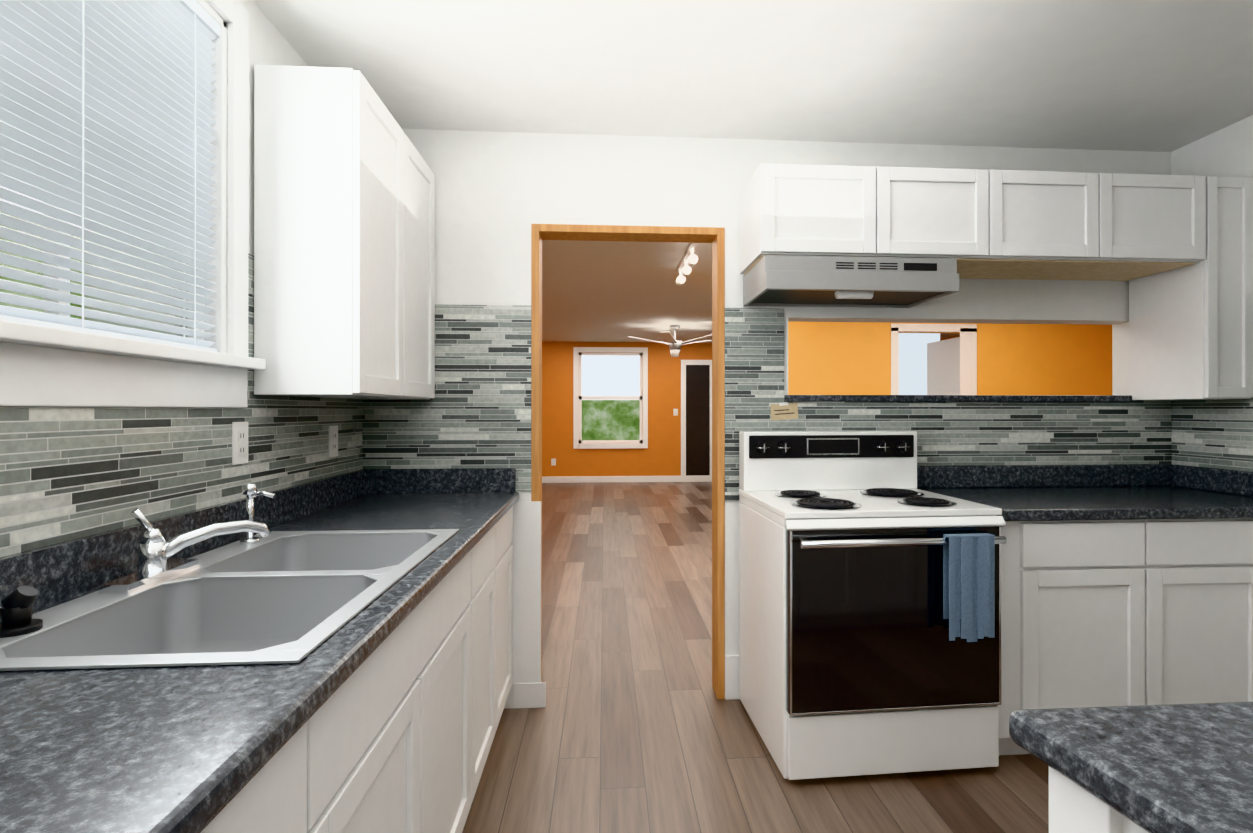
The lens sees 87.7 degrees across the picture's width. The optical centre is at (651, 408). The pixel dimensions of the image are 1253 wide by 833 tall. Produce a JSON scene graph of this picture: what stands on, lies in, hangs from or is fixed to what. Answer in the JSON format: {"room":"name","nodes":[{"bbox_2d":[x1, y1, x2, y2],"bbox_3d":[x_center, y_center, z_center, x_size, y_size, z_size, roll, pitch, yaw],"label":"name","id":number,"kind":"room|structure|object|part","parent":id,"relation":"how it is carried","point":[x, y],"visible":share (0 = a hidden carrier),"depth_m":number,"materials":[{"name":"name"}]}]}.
{"room":"kitchen","nodes":[
{"label":"kitchen","id":0,"kind":"room"},
{"bbox_2d":[84,207,171,334],"bbox_3d":[-1.882,0.041,2.860,1.050,2.440,0.101,0,0,-4],"label":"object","id":1,"kind":"structure","parent":0,"point":[112,312],"depth_m":2.77,"materials":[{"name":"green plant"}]},
{"bbox_2d":[205,0,308,353],"bbox_3d":[-1.094,0.036,0.155,0.130,2.440,5.410,0,0,-4],"label":"wall","id":2,"kind":"structure","parent":0,"point":[269,44],"depth_m":1.89,"materials":[{"name":"paint"}]},
{"bbox_2d":[0,0,265,407],"bbox_3d":[-1.148,-0.561,1.283,0.185,1.113,1.135,0,0,-4],"label":"window","id":3,"kind":"structure","parent":2,"relation":"in","point":[43,366],"depth_m":1.62,"materials":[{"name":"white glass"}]},
{"bbox_3d":[-1.186,-0.582,1.280,0.034,0.820,0.845,0,0,-4],"label":"glass","id":4,"kind":"part","parent":3,"relation":"part of","materials":[{"name":"clear glass"}]},
{"bbox_2d":[0,0,219,351],"bbox_3d":[-1.130,-0.584,1.284,0.042,0.875,0.901,0,0,-4],"label":"window blind","id":5,"kind":"object","parent":3,"relation":"attached to","point":[106,111],"visible":1,"depth_m":1.37,"materials":[{"name":"plastic"}]},
{"bbox_2d":[0,253,363,556],"bbox_3d":[-1.025,-0.049,0.160,0.008,0.790,5.150,0,0,-4],"label":"wall tile","id":6,"kind":"structure","parent":2,"relation":"attached to","point":[68,473],"depth_m":1.45,"materials":[{"name":"tile"}]},
{"bbox_2d":[232,422,247,464],"bbox_3d":[-1.135,0.094,1.801,0.007,0.116,0.072,0,0,-4],"label":"electrical outlet","id":7,"kind":"object","parent":6,"relation":"attached to","point":[239,442],"visible":1,"depth_m":1.79,"materials":[{"name":"plastic"}]},
{"bbox_2d":[329,425,337,457],"bbox_3d":[-1.180,0.120,2.420,0.007,0.116,0.072,0,0,-4],"label":"electrical outlet","id":8,"kind":"object","parent":6,"relation":"attached to","point":[333,441],"visible":1,"depth_m":2.41,"materials":[{"name":"plastic"}]},
{"bbox_2d":[254,65,434,399],"bbox_3d":[-1.027,-0.515,2.306,0.295,0.950,0.849,0,0,-4],"label":"upper cabinet","id":9,"kind":"object","parent":2,"relation":"attached to","point":[344,241],"visible":1,"depth_m":1.89,"materials":[{"name":"white wood"}]},
{"bbox_2d":[542,342,711,476],"bbox_3d":[0.856,0.056,11.515,7.800,2.440,0.130,0,0,-4],"label":"wall","id":10,"kind":"structure","parent":0,"point":[660,455],"depth_m":11.35,"materials":[{"name":"orange paint"}]},
{"bbox_2d":[551,458,555,464],"bbox_3d":[-1.692,0.916,11.258,0.080,0.120,0.008,0,0,-4],"label":"electrical outlet","id":11,"kind":"object","parent":10,"relation":"attached to","point":[553,461],"visible":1,"depth_m":11.26,"materials":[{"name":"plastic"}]},
{"bbox_2d":[573,347,647,448],"bbox_3d":[-0.711,-0.194,11.348,1.290,1.760,0.100,0,0,-4],"label":"window","id":12,"kind":"structure","parent":10,"relation":"in","point":[578,398],"depth_m":11.33,"materials":[{"name":"white wood"}]},
{"bbox_2d":[542,475,709,482],"bbox_3d":[0.876,1.221,11.442,7.770,0.110,0.015,0,0,-4],"label":"baseboard","id":13,"kind":"structure","parent":10,"relation":"attached to","point":[693,478],"depth_m":11.33,"materials":[{"name":"white wood"}]},
{"bbox_2d":[673,409,677,415],"bbox_3d":[0.422,0.056,11.408,0.080,0.120,0.018,0,0,-4],"label":"light switch","id":14,"kind":"object","parent":10,"relation":"attached to","point":[675,412],"visible":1,"depth_m":11.41,"materials":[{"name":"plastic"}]},
{"bbox_2d":[681,360,711,481],"bbox_3d":[0.812,0.206,11.435,0.600,2.140,0.020,0,0,-4],"label":"door","id":15,"kind":"structure","parent":10,"relation":"in","point":[696,417],"depth_m":11.43,"materials":[{"name":"black wood"}]},
{"bbox_2d":[252,0,1252,342],"bbox_3d":[1.355,-1.216,4.621,7.800,0.080,13.960,0,0,-4],"label":"ceiling","id":16,"kind":"structure","parent":0,"point":[1124,74],"depth_m":2.31,"materials":[{"name":"paint"}]},
{"bbox_2d":[628,325,711,356],"bbox_3d":[0.287,-0.948,9.107,1.221,0.440,1.278,0,0,-4],"label":"ceiling fan","id":17,"kind":"object","parent":16,"relation":"hanging from","point":[673,343],"visible":1,"depth_m":9.03,"materials":[{"name":"metal"}]},
{"bbox_2d":[676,243,697,285],"bbox_3d":[0.265,-1.098,4.993,0.070,0.155,1.000,0,0,-4],"label":"track","id":18,"kind":"object","parent":16,"relation":"attached to","point":[689,260],"visible":1,"depth_m":4.94,"materials":[{"name":"white metal"}]},
{"bbox_2d":[462,482,1048,832],"bbox_3d":[1.355,1.289,4.616,7.800,0.050,13.960,0,0,-4],"label":"floor","id":19,"kind":"structure","parent":0,"point":[635,725],"depth_m":2.51,"materials":[{"name":"brown wood"}]},
{"bbox_2d":[0,468,545,832],"bbox_3d":[-0.641,0.723,0.184,0.757,1.066,5.137,0,0,-4],"label":"base cabinet","id":20,"kind":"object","parent":19,"relation":"on","point":[358,651],"depth_m":1.20,"materials":[{"name":"laminate"}]},
{"bbox_2d":[0,529,458,670],"bbox_3d":[-0.783,0.430,1.355,0.535,0.176,0.980,0,0,-4],"label":"sink","id":21,"kind":"object","parent":20,"relation":"in","point":[279,599],"depth_m":1.33,"materials":[{"name":"silver metal"}]},
{"bbox_2d":[739,431,1006,779],"bbox_3d":[0.793,0.677,2.474,0.766,1.165,0.723,0,0,-6],"label":"stove","id":22,"kind":"object","parent":19,"relation":"on","point":[869,608],"visible":1,"depth_m":2.20,"materials":[{"name":"metal"}]},
{"bbox_3d":[0.823,0.705,2.203,0.744,0.608,0.039,0,0,-6],"label":"glass","id":23,"kind":"part","parent":22,"relation":"part of","materials":[{"name":"black glass"}]},
{"bbox_2d":[943,533,994,641],"bbox_3d":[1.054,0.593,2.163,0.160,0.351,0.046,0,0,-6],"label":"towel","id":24,"kind":"object","parent":22,"relation":"hanging from","point":[968,559],"depth_m":2.15,"materials":[{"name":"fabric"}]},
{"bbox_2d":[1049,782,1108,832],"bbox_3d":[0.677,0.821,0.432,0.430,0.870,0.650,0,0,-4],"label":"base cabinet","id":25,"kind":"object","parent":19,"relation":"on","point":[1065,816],"depth_m":0.70,"materials":[{"name":"laminate"}]},
{"bbox_2d":[1009,702,1252,832],"bbox_3d":[1.494,0.366,0.487,2.118,0.040,0.700,0,0,-4],"label":"countertop","id":26,"kind":"structure","parent":25,"relation":"on","point":[1171,768],"depth_m":0.66,"materials":[{"name":"grey stone"}]},
{"bbox_2d":[917,464,1252,754],"bbox_3d":[1.791,0.755,2.611,1.218,1.010,0.640,0,0,-4],"label":"base cabinet","id":27,"kind":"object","parent":19,"relation":"on","point":[1126,584],"depth_m":2.31,"materials":[{"name":"laminate"}]},
{"bbox_2d":[402,129,1170,654],"bbox_3d":[0.580,0.041,2.923,3.870,2.440,0.130,0,0,-4],"label":"wall","id":28,"kind":"structure","parent":0,"point":[498,195],"depth_m":2.83,"materials":[{"name":"paint"}]},
{"bbox_2d":[364,305,530,491],"bbox_3d":[-0.849,-0.045,2.751,0.675,0.790,0.008,0,0,-4],"label":"wall tile","id":29,"kind":"structure","parent":28,"relation":"attached to","point":[479,414],"depth_m":2.75,"materials":[{"name":"tile"}]},
{"bbox_2d":[531,224,724,698],"bbox_3d":[-0.102,0.236,2.873,0.832,2.050,0.142,0,0,-4],"label":"door frame","id":30,"kind":"structure","parent":28,"relation":"attached to","point":[715,236],"depth_m":2.83,"materials":[{"name":"brown wood"}]},
{"bbox_2d":[740,163,895,274],"bbox_3d":[0.647,-0.757,2.658,0.500,0.341,0.390,0,0,-4],"label":"upper cabinet","id":31,"kind":"object","parent":28,"relation":"attached to","point":[786,209],"depth_m":2.48,"materials":[{"name":"white wood"}]},
{"bbox_2d":[743,255,958,307],"bbox_3d":[0.785,-0.503,2.656,0.745,0.146,0.412,0,0,-4],"label":"range hood","id":32,"kind":"object","parent":31,"relation":"attached to","point":[829,281],"visible":1,"depth_m":2.47,"materials":[{"name":"metal"}]},
{"bbox_2d":[725,308,1171,500],"bbox_3d":[1.346,-0.019,2.910,2.063,0.840,0.008,0,0,-4],"label":"wall tile","id":33,"kind":"structure","parent":28,"relation":"attached to","point":[948,433],"depth_m":2.90,"materials":[{"name":"tile"}]},
{"bbox_2d":[770,402,797,419],"bbox_3d":[0.581,0.009,2.848,0.125,0.080,0.003,0,0,-4],"label":"label card","id":34,"kind":"object","parent":33,"relation":"attached to","point":[783,410],"visible":1,"depth_m":2.85,"materials":[{"name":"paper"}]},
{"bbox_2d":[896,167,1007,278],"bbox_3d":[1.066,-0.757,2.689,0.553,0.341,0.390,0,0,-4],"label":"upper cabinet","id":35,"kind":"object","parent":28,"relation":"attached to","point":[961,214],"depth_m":2.51,"materials":[{"name":"white wood"}]},
{"bbox_2d":[784,395,1143,401],"bbox_3d":[1.398,-0.047,2.983,1.650,0.029,0.190,0,0,-4],"label":"sill","id":36,"kind":"structure","parent":28,"relation":"attached to","point":[957,398],"depth_m":2.88,"materials":[{"name":"laminate"}]},
{"bbox_2d":[964,170,1119,279],"bbox_3d":[1.512,-0.757,2.721,0.553,0.341,0.390,0,0,-4],"label":"upper cabinet","id":37,"kind":"object","parent":28,"relation":"attached to","point":[1012,224],"depth_m":2.54,"materials":[{"name":"white wood"}]},
{"bbox_2d":[1052,173,1205,280],"bbox_3d":[1.931,-0.757,2.751,0.500,0.341,0.390,0,0,-4],"label":"upper cabinet","id":38,"kind":"object","parent":28,"relation":"attached to","point":[1163,217],"depth_m":2.57,"materials":[{"name":"white wood"}]},
{"bbox_2d":[1129,176,1252,399],"bbox_3d":[2.286,-0.483,2.777,0.206,0.888,0.387,0,0,-4],"label":"upper cabinet","id":39,"kind":"object","parent":28,"relation":"attached to","point":[1190,332],"visible":0.88,"depth_m":2.60,"materials":[{"name":"white wood"}]},
{"bbox_2d":[940,335,959,340],"bbox_3d":[5.119,0.049,7.538,0.130,2.440,8.680,0,0,-4],"label":"wall","id":40,"kind":"structure","parent":0,"point":[949,337],"depth_m":10.55,"materials":[{"name":"orange paint"}]},
{"bbox_2d":[788,321,1111,394],"bbox_3d":[2.980,0.048,6.756,4.250,2.440,0.130,0,0,-4],"label":"wall","id":41,"kind":"structure","parent":0,"point":[839,358],"depth_m":6.67,"materials":[{"name":"orange paint"}]},
{"bbox_2d":[891,323,976,394],"bbox_3d":[2.861,0.199,7.153,0.910,2.140,0.962,0,0,-4],"label":"hall door","id":42,"kind":"structure","parent":41,"relation":"in","point":[951,366],"depth_m":6.71,"materials":[{"name":"white wood"}]},
{"bbox_2d":[1171,115,1252,176],"bbox_3d":[2.641,0.036,0.360,0.130,2.440,5.280,0,0,-4],"label":"wall","id":43,"kind":"structure","parent":0,"point":[1227,151],"depth_m":2.75,"materials":[{"name":"paint"}]},
{"bbox_2d":[1172,398,1252,471],"bbox_3d":[2.567,-0.049,0.420,0.008,0.790,5.150,0,0,-4],"label":"wall tile","id":44,"kind":"structure","parent":43,"relation":"attached to","point":[1218,434],"depth_m":2.77,"materials":[{"name":"tile"}]},
{"label":"outside","id":45,"kind":"structure","parent":0,"visible":0},
{"bbox_2d":[0,174,81,318],"bbox_3d":[-1.738,-0.995,-0.090,1.050,5.500,6.850,0,0,-4],"label":"garden","id":46,"kind":"object","parent":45,"point":[28,295],"depth_m":2.50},
{"bbox_2d":[582,355,639,439],"bbox_3d":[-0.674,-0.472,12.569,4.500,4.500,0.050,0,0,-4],"label":"far view","id":47,"kind":"structure","parent":45,"point":[610,376],"depth_m":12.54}
]}

